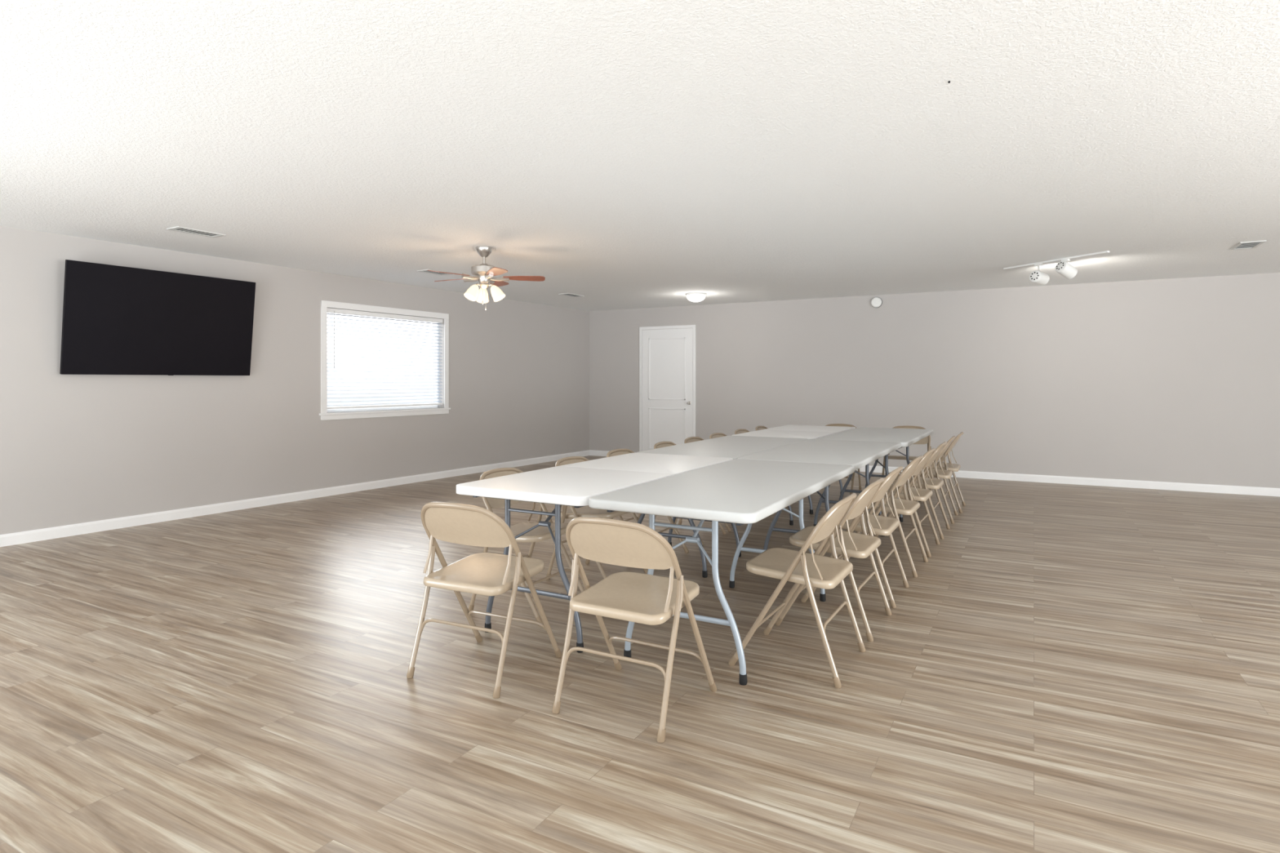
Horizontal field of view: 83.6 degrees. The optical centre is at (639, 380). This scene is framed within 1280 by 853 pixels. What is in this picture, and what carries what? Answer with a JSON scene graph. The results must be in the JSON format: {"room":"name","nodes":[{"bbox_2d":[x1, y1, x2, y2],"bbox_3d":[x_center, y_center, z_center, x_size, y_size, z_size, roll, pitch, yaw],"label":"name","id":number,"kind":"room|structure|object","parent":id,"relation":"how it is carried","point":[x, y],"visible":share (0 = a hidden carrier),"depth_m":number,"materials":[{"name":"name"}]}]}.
{"room":"community hall","nodes":[
{"label":"community hall","id":0,"kind":"room"},
{"bbox_2d":[0,225,589,534],"bbox_3d":[-4.024,0.040,6.849,0.141,2.420,12.120,0,0,31],"label":"wall","id":1,"kind":"structure","parent":0,"point":[75,449],"depth_m":7.05,"materials":[{"name":"paint"}]},
{"bbox_2d":[59,259,255,375],"bbox_3d":[-4.171,-0.500,6.302,0.170,0.906,1.520,0,0,31],"label":"television","id":2,"kind":"object","parent":1,"relation":"attached to","point":[117,320],"visible":1,"depth_m":6.18,"materials":[{"name":"black glass"}]},
{"bbox_2d":[0,449,589,546],"bbox_3d":[-3.968,1.205,6.792,0.024,0.090,12.080,0,0,31],"label":"baseboard","id":3,"kind":"structure","parent":1,"relation":"attached to","point":[23,537],"depth_m":6.91,"materials":[{"name":"paint"}]},
{"bbox_2d":[319,300,450,420],"bbox_3d":[-3.001,-0.221,8.509,0.153,1.292,1.880,0,0,31],"label":"window","id":4,"kind":"structure","parent":1,"relation":"in","point":[379,411],"depth_m":8.40,"materials":[{"name":"paint"}]},
{"bbox_2d":[0,455,1279,852],"bbox_3d":[1.563,1.300,3.877,13.800,0.100,12.300,0,0,29],"label":"floor","id":5,"kind":"structure","parent":0,"point":[1071,668],"depth_m":2.90,"materials":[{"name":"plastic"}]},
{"bbox_2d":[406,502,561,698],"bbox_3d":[-0.668,0.878,3.129,0.488,0.759,0.494,0,0,25],"label":"folding chair","id":6,"kind":"object","parent":5,"relation":"on","point":[486,574],"visible":1,"depth_m":3.00,"materials":[{"name":"beige metal"}]},
{"bbox_2d":[468,467,584,626],"bbox_3d":[-0.608,0.878,3.959,0.494,0.759,0.488,0,0,28],"label":"folding chair","id":7,"kind":"object","parent":5,"relation":"on","point":[539,534],"visible":0.4,"depth_m":3.94,"materials":[{"name":"beige metal"}]},
{"bbox_2d":[456,453,733,653],"bbox_3d":[-0.146,0.880,4.111,0.770,0.740,1.822,0,0,29],"label":"folding table","id":8,"kind":"object","parent":5,"relation":"on","point":[574,484],"visible":0.67,"depth_m":3.58,"materials":[{"name":"white plastic"}]},
{"bbox_2d":[546,456,648,580],"bbox_3d":[-0.268,0.878,4.576,0.494,0.759,0.488,0,0,30],"label":"folding chair","id":9,"kind":"object","parent":5,"relation":"on","point":[585,511],"visible":0.34,"depth_m":4.47,"materials":[{"name":"beige metal"}]},
{"bbox_2d":[551,516,716,742],"bbox_3d":[-0.010,0.878,2.789,0.488,0.759,0.494,0,0,29],"label":"folding chair","id":10,"kind":"object","parent":5,"relation":"on","point":[628,596],"visible":1,"depth_m":2.67,"materials":[{"name":"beige metal"}]},
{"bbox_2d":[606,448,688,553],"bbox_3d":[0.031,0.878,5.120,0.494,0.759,0.488,0,0,29],"label":"folding chair","id":11,"kind":"object","parent":5,"relation":"on","point":[615,452],"visible":0.15,"depth_m":5.22,"materials":[{"name":"beige metal"}]},
{"bbox_2d":[653,441,726,545],"bbox_3d":[0.379,0.878,5.750,0.494,0.759,0.488,0,0,30],"label":"folding chair","id":12,"kind":"object","parent":5,"relation":"on","point":[661,444],"visible":0.12,"depth_m":5.84,"materials":[{"name":"beige metal"}]},
{"bbox_2d":[678,436,731,531],"bbox_3d":[0.653,0.878,6.250,0.494,0.759,0.488,0,0,30],"label":"folding chair","id":13,"kind":"object","parent":5,"relation":"on","point":[691,439],"visible":0.15,"depth_m":6.28,"materials":[{"name":"beige metal"}]},
{"bbox_2d":[709,432,726,439],"bbox_3d":[0.918,0.878,6.731,0.494,0.759,0.488,0,0,30],"label":"folding chair","id":14,"kind":"object","parent":5,"relation":"on","point":[714,435],"visible":0.14,"depth_m":6.85,"materials":[{"name":"beige metal"}]},
{"bbox_2d":[588,458,854,685],"bbox_3d":[0.532,0.880,3.715,0.770,0.740,1.822,0,0,29],"label":"folding table","id":15,"kind":"object","parent":5,"relation":"on","point":[740,491],"visible":0.89,"depth_m":3.24,"materials":[{"name":"grey plastic"}]},
{"bbox_2d":[636,435,808,556],"bbox_3d":[0.729,0.880,5.711,0.770,0.740,1.822,0,0,29],"label":"folding table","id":16,"kind":"object","parent":5,"relation":"on","point":[735,447],"visible":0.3,"depth_m":5.45,"materials":[{"name":"grey plastic"}]},
{"bbox_2d":[734,428,749,434],"bbox_3d":[1.227,0.878,7.292,0.494,0.759,0.488,0,0,30],"label":"folding chair","id":17,"kind":"object","parent":5,"relation":"on","point":[740,430],"visible":0.08,"depth_m":7.41,"materials":[{"name":"beige metal"}]},
{"bbox_2d":[755,425,767,431],"bbox_3d":[1.521,0.878,7.826,0.494,0.759,0.488,0,0,28],"label":"folding chair","id":18,"kind":"object","parent":5,"relation":"on","point":[760,427],"visible":0.09,"depth_m":7.94,"materials":[{"name":"beige metal"}]},
{"bbox_2d":[731,425,855,514],"bbox_3d":[1.618,0.880,7.304,0.770,0.740,1.822,0,0,29],"label":"folding table","id":19,"kind":"object","parent":5,"relation":"on","point":[809,432],"visible":0.36,"depth_m":7.10,"materials":[{"name":"white plastic"}]},
{"bbox_2d":[728,493,865,688],"bbox_3d":[0.715,0.878,3.225,0.494,0.759,0.488,0,0,30],"label":"folding chair","id":20,"kind":"object","parent":5,"relation":"on","point":[814,570],"visible":0.99,"depth_m":3.10,"materials":[{"name":"beige metal"}]},
{"bbox_2d":[737,439,901,559],"bbox_3d":[1.399,0.880,5.320,0.770,0.740,1.822,0,0,29],"label":"folding table","id":21,"kind":"object","parent":5,"relation":"on","point":[858,454],"visible":0.56,"depth_m":5.08,"materials":[{"name":"grey plastic"}]},
{"bbox_2d":[774,477,891,642],"bbox_3d":[1.016,0.878,3.740,0.494,0.759,0.488,0,0,30],"label":"folding chair","id":22,"kind":"object","parent":5,"relation":"on","point":[856,545],"visible":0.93,"depth_m":3.61,"materials":[{"name":"beige metal"}]},
{"bbox_2d":[825,423,861,494],"bbox_3d":[2.221,0.878,8.116,0.488,0.759,0.494,0,0,29],"label":"folding chair","id":23,"kind":"object","parent":5,"relation":"on","point":[830,424],"visible":0.16,"depth_m":8.19,"materials":[{"name":"beige metal"}]},
{"bbox_2d":[813,466,909,608],"bbox_3d":[1.302,0.878,4.249,0.494,0.759,0.488,0,0,29],"label":"folding chair","id":24,"kind":"object","parent":5,"relation":"on","point":[883,525],"visible":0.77,"depth_m":4.09,"materials":[{"name":"beige metal"}]},
{"bbox_2d":[816,426,933,522],"bbox_3d":[2.309,0.880,6.901,0.770,0.740,1.822,0,0,29],"label":"folding table","id":25,"kind":"object","parent":5,"relation":"on","point":[906,437],"visible":0.5,"depth_m":6.67,"materials":[{"name":"grey plastic"}]},
{"bbox_2d":[847,455,928,577],"bbox_3d":[1.661,0.878,4.861,0.494,0.759,0.488,0,0,30],"label":"folding chair","id":26,"kind":"object","parent":5,"relation":"on","point":[900,506],"visible":0.78,"depth_m":4.67,"materials":[{"name":"beige metal"}]},
{"bbox_2d":[881,425,931,501],"bbox_3d":[2.882,0.878,7.752,0.488,0.759,0.494,0,0,29],"label":"folding chair","id":27,"kind":"object","parent":5,"relation":"on","point":[926,440],"visible":0.31,"depth_m":7.79,"materials":[{"name":"beige metal"}]},
{"bbox_2d":[873,448,940,557],"bbox_3d":[1.964,0.878,5.391,0.494,0.759,0.488,0,0,30],"label":"folding chair","id":28,"kind":"object","parent":5,"relation":"on","point":[920,494],"visible":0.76,"depth_m":5.23,"materials":[{"name":"beige metal"}]},
{"bbox_2d":[890,441,950,539],"bbox_3d":[2.290,0.878,5.954,0.494,0.759,0.488,0,0,29],"label":"folding chair","id":29,"kind":"object","parent":5,"relation":"on","point":[931,482],"visible":0.69,"depth_m":5.77,"materials":[{"name":"beige metal"}]},
{"bbox_2d":[897,435,958,524],"bbox_3d":[2.633,0.878,6.564,0.494,0.759,0.488,0,0,28],"label":"folding chair","id":30,"kind":"object","parent":5,"relation":"on","point":[944,474],"visible":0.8,"depth_m":6.35,"materials":[{"name":"beige metal"}]},
{"bbox_2d":[913,431,965,513],"bbox_3d":[2.930,0.878,7.062,0.494,0.759,0.488,0,0,28],"label":"folding chair","id":31,"kind":"object","parent":5,"relation":"on","point":[953,468],"visible":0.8,"depth_m":6.85,"materials":[{"name":"beige metal"}]},
{"bbox_2d":[0,0,1279,311],"bbox_3d":[1.563,-1.220,3.877,13.800,0.100,12.300,0,0,29],"label":"ceiling","id":32,"kind":"structure","parent":0,"point":[620,154],"depth_m":3.44,"materials":[{"name":"white paint"}]},
{"bbox_2d":[166,226,226,237],"bbox_3d":[-3.475,-1.166,5.611,0.170,0.008,0.360,0,0,29],"label":"ceiling vent","id":33,"kind":"object","parent":32,"relation":"in","point":[179,228],"visible":1,"depth_m":5.60,"materials":[{"name":"white metal"}]},
{"bbox_2d":[417,269,451,275],"bbox_3d":[-2.202,-1.166,7.696,0.170,0.008,0.360,0,0,29],"label":"ceiling vent","id":34,"kind":"object","parent":32,"relation":"in","point":[422,270],"visible":0.8,"depth_m":7.70,"materials":[{"name":"white metal"}]},
{"bbox_2d":[427,245,545,310],"bbox_3d":[-1.401,-0.895,6.288,0.992,0.550,1.025,0,0,29],"label":"ceiling fan","id":35,"kind":"object","parent":32,"relation":"hanging from","point":[484,272],"visible":1,"depth_m":6.23,"materials":[{"name":"white glass"}]},
{"bbox_2d":[558,293,584,297],"bbox_3d":[-0.931,-1.166,9.736,0.170,0.008,0.360,0,0,29],"label":"ceiling vent","id":36,"kind":"object","parent":32,"relation":"in","point":[563,294],"visible":1,"depth_m":9.72,"materials":[{"name":"white metal"}]},
{"bbox_2d":[685,292,706,302],"bbox_3d":[0.752,-1.112,9.620,0.283,0.116,0.283,0,0,29],"label":"ceiling light","id":37,"kind":"object","parent":32,"relation":"attached to","point":[694,296],"visible":1,"depth_m":9.52,"materials":[{"name":"white glass"}]},
{"bbox_2d":[1003,250,1109,284],"bbox_3d":[4.005,-1.060,6.934,0.189,0.220,1.080,0,0,-24],"label":"track light","id":38,"kind":"object","parent":32,"relation":"attached to","point":[1063,268],"visible":1,"depth_m":6.82,"materials":[{"name":"white metal"}]},
{"bbox_2d":[1230,240,1266,249],"bbox_3d":[5.225,-1.166,6.153,0.170,0.008,0.360,0,0,29],"label":"ceiling vent","id":39,"kind":"object","parent":32,"relation":"in","point":[1243,245],"visible":1,"depth_m":6.14,"materials":[{"name":"white metal"}]},
{"bbox_2d":[589,272,1279,488],"bbox_3d":[4.505,0.040,9.118,13.500,2.420,0.120,0,0,29],"label":"wall","id":40,"kind":"structure","parent":0,"point":[1168,380],"depth_m":8.96,"materials":[{"name":"paint"}]},
{"bbox_2d":[588,449,636,456],"bbox_3d":[-0.431,1.205,11.758,0.965,0.090,0.014,0,0,29],"label":"baseboard","id":41,"kind":"structure","parent":40,"relation":"attached to","point":[598,453],"depth_m":11.89,"materials":[{"name":"paint"}]},
{"bbox_2d":[639,324,695,451],"bbox_3d":[0.412,0.193,11.262,0.990,2.115,0.071,0,0,29],"label":"door","id":42,"kind":"structure","parent":40,"relation":"in","point":[667,354],"depth_m":11.28,"materials":[{"name":"paint"}]},
{"bbox_2d":[871,297,882,307],"bbox_3d":[3.213,-1.068,9.733,0.148,0.148,0.048,0,0,29],"label":"smoke detector","id":43,"kind":"object","parent":40,"relation":"attached to","point":[876,302],"visible":1,"depth_m":9.71,"materials":[{"name":"white plastic"}]},
{"bbox_2d":[856,465,1279,497],"bbox_3d":[5.579,1.205,8.450,10.775,0.090,0.014,0,0,29],"label":"baseboard","id":44,"kind":"structure","parent":40,"relation":"attached to","point":[1254,491],"depth_m":8.43,"materials":[{"name":"paint"}]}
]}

